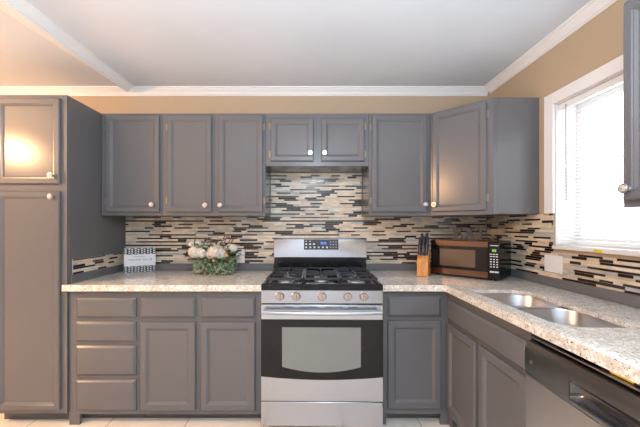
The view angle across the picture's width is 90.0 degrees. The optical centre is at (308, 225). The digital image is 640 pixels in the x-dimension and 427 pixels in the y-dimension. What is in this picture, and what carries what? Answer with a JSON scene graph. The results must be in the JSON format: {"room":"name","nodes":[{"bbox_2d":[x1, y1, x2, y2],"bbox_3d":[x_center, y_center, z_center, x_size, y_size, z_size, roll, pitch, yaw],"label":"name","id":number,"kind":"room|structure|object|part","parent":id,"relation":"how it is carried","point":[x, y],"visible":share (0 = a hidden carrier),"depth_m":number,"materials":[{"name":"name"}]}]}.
{"room":"kitchen","nodes":[
{"label":"kitchen","id":0,"kind":"room"},
{"bbox_2d":[0,413,457,426],"bbox_3d":[-1.393,1.340,-0.065,6.413,0.100,5.870,0,0,0],"label":"floor","id":1,"kind":"structure","parent":0,"point":[86,422],"depth_m":2.10,"materials":[{"name":"beige tile"}]},
{"bbox_2d":[0,95,124,418],"bbox_3d":[-1.792,0.223,2.363,0.486,2.133,0.712,0,0,0],"label":"pantry cabinet","id":2,"kind":"object","parent":1,"relation":"on","point":[54,232],"visible":0.9,"depth_m":2.05,"materials":[{"name":"grey paint"}]},
{"bbox_3d":[-1.797,0.478,2.050,0.406,1.400,0.019,0,0,0],"label":"door","id":3,"kind":"part","parent":2,"relation":"part of","materials":[{"name":"grey paint"}]},
{"bbox_3d":[-1.797,-0.543,2.050,0.406,0.549,0.019,0,0,0],"label":"door","id":4,"kind":"part","parent":2,"relation":"part of","materials":[{"name":"grey paint"}]},
{"bbox_3d":[-1.796,0.181,2.070,0.477,2.051,0.019,0,0,0],"label":"frame","id":5,"kind":"part","parent":2,"relation":"part of","materials":[{"name":"grey paint"}]},
{"bbox_2d":[69,291,145,424],"bbox_3d":[-1.326,0.853,2.387,0.456,0.872,0.664,0,0,0],"label":"base cabinet","id":6,"kind":"object","parent":1,"relation":"on","point":[104,326],"visible":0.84,"depth_m":2.06,"materials":[{"name":"grey paint"}]},
{"bbox_3d":[-1.309,1.091,2.064,0.386,0.199,0.019,0,0,0],"label":"drawer","id":7,"kind":"part","parent":6,"relation":"part of","materials":[{"name":"grey paint"}]},
{"bbox_3d":[-1.309,0.869,2.064,0.386,0.193,0.019,0,0,0],"label":"drawer","id":8,"kind":"part","parent":6,"relation":"part of","materials":[{"name":"grey paint"}]},
{"bbox_3d":[-1.309,0.682,2.064,0.386,0.129,0.019,0,0,0],"label":"drawer","id":9,"kind":"part","parent":6,"relation":"part of","materials":[{"name":"grey paint"}]},
{"bbox_3d":[-1.309,0.528,2.064,0.386,0.128,0.019,0,0,0],"label":"drawer","id":10,"kind":"part","parent":6,"relation":"part of","materials":[{"name":"grey paint"}]},
{"bbox_2d":[140,291,261,417],"bbox_3d":[-0.698,0.853,2.387,0.799,0.872,0.664,0,0,0],"label":"base cabinet","id":11,"kind":"object","parent":1,"relation":"on","point":[200,351],"visible":0.68,"depth_m":2.07,"materials":[{"name":"grey paint"}]},
{"bbox_2d":[62,270,272,290],"bbox_3d":[-0.938,0.396,2.377,1.281,0.040,0.684,0,0,0],"label":"countertop","id":12,"kind":"structure","parent":11,"relation":"on","point":[158,280],"depth_m":2.13,"materials":[{"name":"stone"}]},
{"bbox_2d":[124,247,155,272],"bbox_3d":[-1.378,0.276,2.611,0.228,0.198,0.031,0,0,-30],"label":"block sign","id":13,"kind":"object","parent":12,"relation":"on","point":[143,259],"visible":1,"depth_m":2.60,"materials":[{"name":"white paint"}]},
{"bbox_2d":[188,234,241,274],"bbox_3d":[-0.737,0.220,2.541,0.460,0.310,0.265,0,0,0],"label":"flower basket","id":14,"kind":"object","parent":12,"relation":"on","point":[222,265],"visible":1,"depth_m":2.47,"materials":[{"name":"multicoloured plant"}]},
{"bbox_2d":[200,266,233,274],"bbox_3d":[-0.745,0.347,2.540,0.291,0.057,0.181,0,0,0],"label":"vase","id":15,"kind":"object","parent":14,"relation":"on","point":[224,270],"depth_m":2.46,"materials":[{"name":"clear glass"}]},
{"bbox_3d":[-0.910,0.528,2.064,0.358,0.128,0.019,0,0,0],"label":"drawer","id":16,"kind":"part","parent":11,"relation":"part of","materials":[{"name":"grey paint"}]},
{"bbox_3d":[-0.910,0.904,2.064,0.358,0.572,0.019,0,0,0],"label":"door","id":17,"kind":"part","parent":11,"relation":"part of","materials":[{"name":"grey paint"}]},
{"bbox_3d":[-0.522,0.528,2.064,0.352,0.128,0.019,0,0,0],"label":"drawer","id":18,"kind":"part","parent":11,"relation":"part of","materials":[{"name":"grey paint"}]},
{"bbox_3d":[-0.522,0.904,2.064,0.352,0.572,0.019,0,0,0],"label":"door","id":19,"kind":"part","parent":11,"relation":"part of","materials":[{"name":"grey paint"}]},
{"bbox_2d":[261,238,382,426],"bbox_3d":[0.085,0.694,2.307,0.756,1.191,0.796,0,0,1],"label":"gas range","id":20,"kind":"object","parent":1,"relation":"on","point":[322,308],"visible":1,"depth_m":1.98,"materials":[{"name":"grey metal"}]},
{"bbox_3d":[-0.182,0.437,1.980,0.057,0.057,0.026,0,0,1],"label":"knob","id":21,"kind":"part","parent":20,"relation":"part of","materials":[{"name":"silver metal"}]},
{"bbox_3d":[-0.081,0.437,1.979,0.057,0.057,0.026,0,0,1],"label":"knob","id":22,"kind":"part","parent":20,"relation":"part of","materials":[{"name":"silver metal"}]},
{"bbox_3d":[0.080,1.168,2.007,0.756,0.154,0.046,0,0,1],"label":"storage drawer","id":23,"kind":"part","parent":20,"relation":"part of","materials":[{"name":"silver metal"}]},
{"bbox_3d":[0.080,0.787,2.005,0.756,0.600,0.050,0,0,1],"label":"oven door","id":24,"kind":"part","parent":20,"relation":"part of","materials":[{"name":"silver metal"}]},
{"bbox_3d":[0.080,0.765,1.978,0.754,0.372,0.004,0,0,1],"label":"glass","id":25,"kind":"part","parent":20,"relation":"part of","materials":[{"name":"black glass"}]},
{"bbox_2d":[261,267,382,289],"bbox_3d":[0.085,0.362,2.278,0.765,0.074,0.600,0,0,0],"label":"cooktop","id":26,"kind":"object","parent":20,"relation":"in","point":[281,278],"depth_m":2.11,"materials":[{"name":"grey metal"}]},
{"bbox_3d":[0.081,0.441,2.013,0.756,0.082,0.054,0,0,1],"label":"control panel","id":27,"kind":"part","parent":20,"relation":"part of","materials":[{"name":"silver metal"}]},
{"bbox_3d":[0.081,0.437,1.976,0.057,0.057,0.026,0,0,1],"label":"knob","id":28,"kind":"part","parent":20,"relation":"part of","materials":[{"name":"silver metal"}]},
{"bbox_3d":[0.079,0.524,1.944,0.726,0.027,0.072,0,0,1],"label":"handle","id":29,"kind":"part","parent":20,"relation":"part of","materials":[{"name":"silver metal"}]},
{"bbox_3d":[0.240,0.437,1.974,0.057,0.057,0.026,0,0,1],"label":"knob","id":30,"kind":"part","parent":20,"relation":"part of","materials":[{"name":"silver metal"}]},
{"bbox_3d":[0.340,0.437,1.972,0.057,0.057,0.026,0,0,1],"label":"knob","id":31,"kind":"part","parent":20,"relation":"part of","materials":[{"name":"silver metal"}]},
{"bbox_2d":[382,291,447,424],"bbox_3d":[0.687,0.853,2.387,0.436,0.872,0.664,0,0,0],"label":"base cabinet","id":32,"kind":"object","parent":1,"relation":"on","point":[414,322],"visible":0.69,"depth_m":2.07,"materials":[{"name":"grey paint"}]},
{"bbox_3d":[0.679,0.520,2.064,0.344,0.128,0.019,0,0,0],"label":"drawer","id":33,"kind":"part","parent":32,"relation":"part of","materials":[{"name":"grey paint"}]},
{"bbox_3d":[0.679,0.894,2.064,0.344,0.568,0.019,0,0,0],"label":"door","id":34,"kind":"part","parent":32,"relation":"part of","materials":[{"name":"grey paint"}]},
{"bbox_2d":[447,293,570,426],"bbox_3d":[1.198,0.853,1.698,0.626,0.872,0.790,0,0,0],"label":"base cabinet","id":35,"kind":"object","parent":1,"relation":"on","point":[486,375],"visible":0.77,"depth_m":1.63,"materials":[{"name":"grey paint"}]},
{"bbox_3d":[0.894,0.902,1.889,0.019,0.559,0.348,0,0,0],"label":"door","id":36,"kind":"part","parent":35,"relation":"part of","materials":[{"name":"grey paint"}]},
{"bbox_3d":[0.894,0.538,1.686,0.019,0.128,0.754,0,0,0],"label":"drawer","id":37,"kind":"part","parent":35,"relation":"part of","materials":[{"name":"grey paint"}]},
{"bbox_3d":[0.914,0.853,1.698,0.019,0.872,0.790,0,0,0],"label":"frame","id":38,"kind":"part","parent":35,"relation":"part of","materials":[{"name":"grey paint"}]},
{"bbox_3d":[0.894,0.902,1.491,0.019,0.559,0.364,0,0,0],"label":"door","id":39,"kind":"part","parent":35,"relation":"part of","materials":[{"name":"grey paint"}]},
{"bbox_2d":[368,270,639,384],"bbox_3d":[0.991,0.396,1.692,1.043,0.040,2.054,0,0,0],"label":"countertop","id":40,"kind":"structure","parent":35,"relation":"on","point":[616,350],"depth_m":1.42,"materials":[{"name":"stone"}]},
{"bbox_2d":[417,246,429,276],"bbox_3d":[0.879,0.265,2.452,0.080,0.220,0.149,0,0,27],"label":"knife block","id":41,"kind":"object","parent":40,"relation":"on","point":[423,262],"visible":0.8,"depth_m":2.39,"materials":[{"name":"brown wood"}]},
{"bbox_2d":[418,242,420,255],"bbox_3d":[0.839,0.174,2.431,0.024,0.107,0.044,0,0,27],"label":"kitchen knife","id":42,"kind":"object","parent":41,"relation":"in","point":[419,243],"visible":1,"depth_m":2.42,"materials":[{"name":"black"}]},
{"bbox_2d":[421,241,424,255],"bbox_3d":[0.863,0.170,2.420,0.024,0.114,0.046,0,0,27],"label":"kitchen knife","id":43,"kind":"object","parent":41,"relation":"in","point":[423,242],"visible":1,"depth_m":2.41,"materials":[{"name":"black"}]},
{"bbox_2d":[425,242,427,255],"bbox_3d":[0.885,0.174,2.407,0.024,0.106,0.044,0,0,27],"label":"kitchen knife","id":44,"kind":"object","parent":41,"relation":"in","point":[426,243],"visible":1,"depth_m":2.40,"materials":[{"name":"black"}]},
{"bbox_2d":[431,239,510,280],"bbox_3d":[1.219,0.241,2.422,0.474,0.269,0.299,0,0,45],"label":"microwave","id":45,"kind":"object","parent":40,"relation":"on","point":[486,259],"visible":1,"depth_m":2.29,"materials":[{"name":"black plastic"}]},
{"bbox_3d":[1.094,0.235,2.349,0.401,0.257,0.015,0,0,45],"label":"door","id":46,"kind":"part","parent":45,"relation":"part of","materials":[{"name":"black glass"}]},
{"bbox_2d":[452,227,485,239],"bbox_3d":[1.213,0.058,2.431,0.235,0.094,0.022,0,0,32],"label":"letter sign","id":47,"kind":"object","parent":45,"relation":"on","point":[469,233],"visible":0.99,"depth_m":2.43,"materials":[{"name":"brown metal"}]},
{"bbox_3d":[1.262,0.235,2.180,0.072,0.257,0.015,0,0,45],"label":"control panel","id":48,"kind":"part","parent":45,"relation":"part of","materials":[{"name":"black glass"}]},
{"bbox_2d":[479,293,626,327],"bbox_3d":[1.113,0.506,1.531,0.369,0.216,0.746,0,0,0],"label":"sink","id":49,"kind":"object","parent":40,"relation":"in","point":[535,306],"visible":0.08,"depth_m":1.55,"materials":[{"name":"silver metal"}]},
{"bbox_2d":[479,293,561,307],"bbox_3d":[1.113,0.506,1.736,0.369,0.216,0.336,0,0,0],"label":"basin","id":50,"kind":"object","parent":49,"relation":"in","point":[513,300],"depth_m":1.87,"materials":[{"name":"silver metal"}]},
{"bbox_2d":[514,307,626,327],"bbox_3d":[1.098,0.496,1.363,0.340,0.196,0.411,0,0,0],"label":"basin","id":51,"kind":"object","parent":49,"relation":"in","point":[560,315],"depth_m":1.52,"materials":[{"name":"silver metal"}]},
{"bbox_2d":[525,334,639,426],"bbox_3d":[1.178,0.859,0.997,0.614,0.861,0.596,0,0,0],"label":"dishwasher","id":52,"kind":"object","parent":1,"relation":"on","point":[564,388],"visible":0.95,"depth_m":1.07,"materials":[{"name":"silver"}]},
{"bbox_3d":[0.891,0.890,0.997,0.032,0.589,0.596,0,0,0],"label":"door","id":53,"kind":"part","parent":52,"relation":"part of","materials":[{"name":"silver metal"}]},
{"bbox_2d":[534,334,639,387],"bbox_3d":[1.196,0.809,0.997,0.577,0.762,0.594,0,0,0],"label":"control panel","id":54,"kind":"object","parent":52,"relation":"in","point":[583,362],"depth_m":1.04,"materials":[{"name":"black"}]},
{"bbox_2d":[70,96,486,263],"bbox_3d":[-1.454,0.062,2.790,6.293,2.455,0.159,0,0,0],"label":"wall","id":55,"kind":"structure","parent":0,"point":[303,205],"depth_m":2.71,"materials":[{"name":"multicoloured tile"}]},
{"bbox_2d":[0,0,132,91],"bbox_3d":[-1.718,-1.136,-0.168,0.526,0.056,5.645,0,0,0],"label":"trim","id":56,"kind":"structure","parent":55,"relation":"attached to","point":[24,12],"depth_m":1.90,"materials":[{"name":"white paint"}]},
{"bbox_2d":[102,114,178,216],"bbox_3d":[-1.327,-0.461,2.533,0.456,0.767,0.372,0,0,0],"label":"upper cabinet","id":57,"kind":"object","parent":55,"relation":"attached to","point":[132,144],"visible":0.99,"depth_m":2.39,"materials":[{"name":"grey paint"}]},
{"bbox_3d":[-1.316,-0.465,2.389,0.401,0.722,0.019,0,0,0],"label":"door","id":58,"kind":"part","parent":57,"relation":"part of","materials":[{"name":"grey paint"}]},
{"bbox_2d":[156,264,273,269],"bbox_3d":[-0.926,0.346,2.712,1.258,0.056,0.014,0,0,0],"label":"trim","id":59,"kind":"structure","parent":55,"relation":"attached to","point":[158,266],"depth_m":2.71,"materials":[{"name":"grey paint"}]},
{"bbox_2d":[163,114,270,216],"bbox_3d":[-0.712,-0.461,2.533,0.772,0.767,0.372,0,0,0],"label":"upper cabinet","id":60,"kind":"object","parent":55,"relation":"attached to","point":[214,165],"visible":0.98,"depth_m":2.39,"materials":[{"name":"grey paint"}]},
{"bbox_3d":[-0.892,-0.465,2.389,0.333,0.722,0.019,0,0,0],"label":"door","id":61,"kind":"part","parent":60,"relation":"part of","materials":[{"name":"grey paint"}]},
{"bbox_3d":[-0.509,-0.465,2.389,0.331,0.722,0.019,0,0,0],"label":"door","id":62,"kind":"part","parent":60,"relation":"part of","materials":[{"name":"grey paint"}]},
{"bbox_2d":[236,249,244,262],"bbox_3d":[-0.580,0.255,2.707,0.072,0.116,0.007,0,0,0],"label":"outlet plate","id":63,"kind":"object","parent":55,"relation":"attached to","point":[242,257],"visible":0.72,"depth_m":2.71,"materials":[{"name":"white plastic"}]},
{"bbox_2d":[0,86,488,95],"bbox_3d":[-1.544,-1.135,2.692,6.111,0.060,0.056,0,0,0],"label":"trim","id":64,"kind":"structure","parent":55,"relation":"attached to","point":[4,90],"depth_m":2.69,"materials":[{"name":"white paint"}]},
{"bbox_2d":[126,173,485,262],"bbox_3d":[-0.027,-0.064,2.715,3.054,0.764,0.009,0,0,0],"label":"backsplash","id":65,"kind":"structure","parent":55,"relation":"attached to","point":[303,205],"depth_m":2.71,"materials":[{"name":"tile"}]},
{"bbox_2d":[266,114,368,172],"bbox_3d":[0.061,-0.646,2.533,0.772,0.395,0.372,0,0,0],"label":"upper cabinet","id":66,"kind":"object","parent":55,"relation":"attached to","point":[295,143],"visible":1,"depth_m":2.39,"materials":[{"name":"grey paint"}]},
{"bbox_3d":[-0.126,-0.642,2.389,0.320,0.319,0.019,0,0,0],"label":"door","id":67,"kind":"part","parent":66,"relation":"part of","materials":[{"name":"grey paint"}]},
{"bbox_3d":[0.253,-0.642,2.389,0.320,0.319,0.019,0,0,0],"label":"door","id":68,"kind":"part","parent":66,"relation":"part of","materials":[{"name":"grey paint"}]},
{"bbox_2d":[362,114,429,216],"bbox_3d":[0.678,-0.461,2.533,0.460,0.767,0.372,0,0,0],"label":"upper cabinet","id":69,"kind":"object","parent":55,"relation":"attached to","point":[396,179],"visible":0.99,"depth_m":2.39,"materials":[{"name":"grey paint"}]},
{"bbox_2d":[366,264,430,269],"bbox_3d":[0.983,0.346,2.712,1.030,0.056,0.014,0,0,0],"label":"trim","id":70,"kind":"structure","parent":55,"relation":"attached to","point":[368,266],"depth_m":2.71,"materials":[{"name":"grey paint"}]},
{"bbox_2d":[417,97,538,216],"bbox_3d":[1.204,-0.461,2.409,0.616,0.767,0.619,0,0,0],"label":"upper cabinet","id":71,"kind":"object","parent":55,"relation":"attached to","point":[484,154],"visible":0.91,"depth_m":2.12,"materials":[{"name":"grey paint"}]},
{"bbox_3d":[1.046,-0.465,2.248,0.364,0.722,0.019,0,0,45],"label":"door","id":72,"kind":"part","parent":71,"relation":"part of","materials":[{"name":"grey paint"}]},
{"bbox_3d":[1.066,-0.461,2.257,0.461,0.767,0.019,0,0,45],"label":"frame","id":73,"kind":"part","parent":71,"relation":"part of","materials":[{"name":"grey paint"}]},
{"bbox_2d":[0,0,590,85],"bbox_3d":[-1.444,-1.215,-0.115,6.513,0.100,5.970,0,0,0],"label":"ceiling","id":74,"kind":"structure","parent":0,"point":[146,42],"depth_m":2.01,"materials":[{"name":"white paint"}]},
{"bbox_2d":[487,0,639,295],"bbox_3d":[1.598,0.062,-0.140,0.189,2.455,5.720,0,0,0],"label":"wall","id":75,"kind":"structure","parent":0,"point":[599,41],"depth_m":1.92,"materials":[{"name":"beige paint"}]},
{"bbox_2d":[484,0,617,92],"bbox_3d":[1.484,-1.135,-0.169,0.056,0.060,5.661,0,0,0],"label":"trim","id":76,"kind":"structure","parent":75,"relation":"attached to","point":[593,8],"depth_m":1.95,"materials":[{"name":"white paint"}]},
{"bbox_2d":[544,254,562,273],"bbox_3d":[1.500,0.233,1.966,0.007,0.106,0.144,0,0,0],"label":"switch plate","id":77,"kind":"object","parent":75,"relation":"attached to","point":[552,263],"visible":1,"depth_m":1.96,"materials":[{"name":"white plastic"}]},
{"bbox_2d":[487,214,639,295],"bbox_3d":[1.508,0.121,1.664,0.009,0.394,2.088,0,0,0],"label":"backsplash","id":78,"kind":"structure","parent":75,"relation":"attached to","point":[531,237],"depth_m":2.00,"materials":[{"name":"tile"}]},
{"bbox_2d":[510,269,639,307],"bbox_3d":[1.505,0.346,1.692,0.014,0.056,2.054,0,0,0],"label":"trim","id":79,"kind":"structure","parent":75,"relation":"attached to","point":[628,299],"depth_m":1.75,"materials":[{"name":"grey paint"}]},
{"bbox_2d":[544,55,639,256],"bbox_3d":[1.578,-0.337,1.617,0.175,0.962,0.841,0,0,0],"label":"window","id":80,"kind":"structure","parent":75,"relation":"in","point":[553,140],"depth_m":1.96,"materials":[{"name":"white paint"}]},
{"bbox_3d":[1.504,-0.337,1.617,0.017,0.962,0.841,0,0,0],"label":"casing","id":81,"kind":"part","parent":80,"relation":"part of","materials":[{"name":"white paint"}]},
{"bbox_3d":[1.577,0.129,1.617,0.172,0.022,0.701,0,0,0],"label":"sill","id":82,"kind":"part","parent":80,"relation":"part of","materials":[{"name":"white paint"}]},
{"bbox_2d":[559,74,639,249],"bbox_3d":[1.538,-0.314,1.617,0.043,0.852,0.679,0,0,0],"label":"window blind","id":83,"kind":"object","parent":80,"relation":"attached to","point":[618,80],"visible":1,"depth_m":1.73,"materials":[{"name":"white plastic"}]},
{"bbox_3d":[1.542,-0.724,1.617,0.034,0.032,0.679,0,0,0],"label":"head rail","id":84,"kind":"part","parent":83,"relation":"part of","materials":[{"name":"white plastic"}]},
{"bbox_3d":[1.543,0.106,1.617,0.024,0.012,0.675,0,0,0],"label":"rail","id":85,"kind":"part","parent":83,"relation":"part of","materials":[{"name":"white plastic"}]},
{"bbox_3d":[1.651,-0.312,1.617,0.028,0.857,0.685,0,0,0],"label":"sash","id":86,"kind":"part","parent":80,"relation":"part of","materials":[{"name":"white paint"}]},
{"bbox_2d":[618,0,639,207],"bbox_3d":[1.320,-0.457,0.912,0.362,0.775,0.600,0,0,0],"label":"upper cabinet","id":87,"kind":"object","parent":75,"relation":"attached to","point":[630,187],"visible":1,"depth_m":1.16,"materials":[{"name":"grey paint"}]},
{"bbox_3d":[1.141,-0.138,1.170,0.005,0.027,0.027,0,0,0],"label":"knob","id":88,"kind":"part","parent":87,"relation":"part of","materials":[{"name":"silver metal"}]},
{"bbox_3d":[1.158,-0.138,1.170,0.028,0.036,0.036,0,0,0],"label":"knob","id":89,"kind":"part","parent":87,"relation":"part of","materials":[{"name":"silver metal"}]}
]}

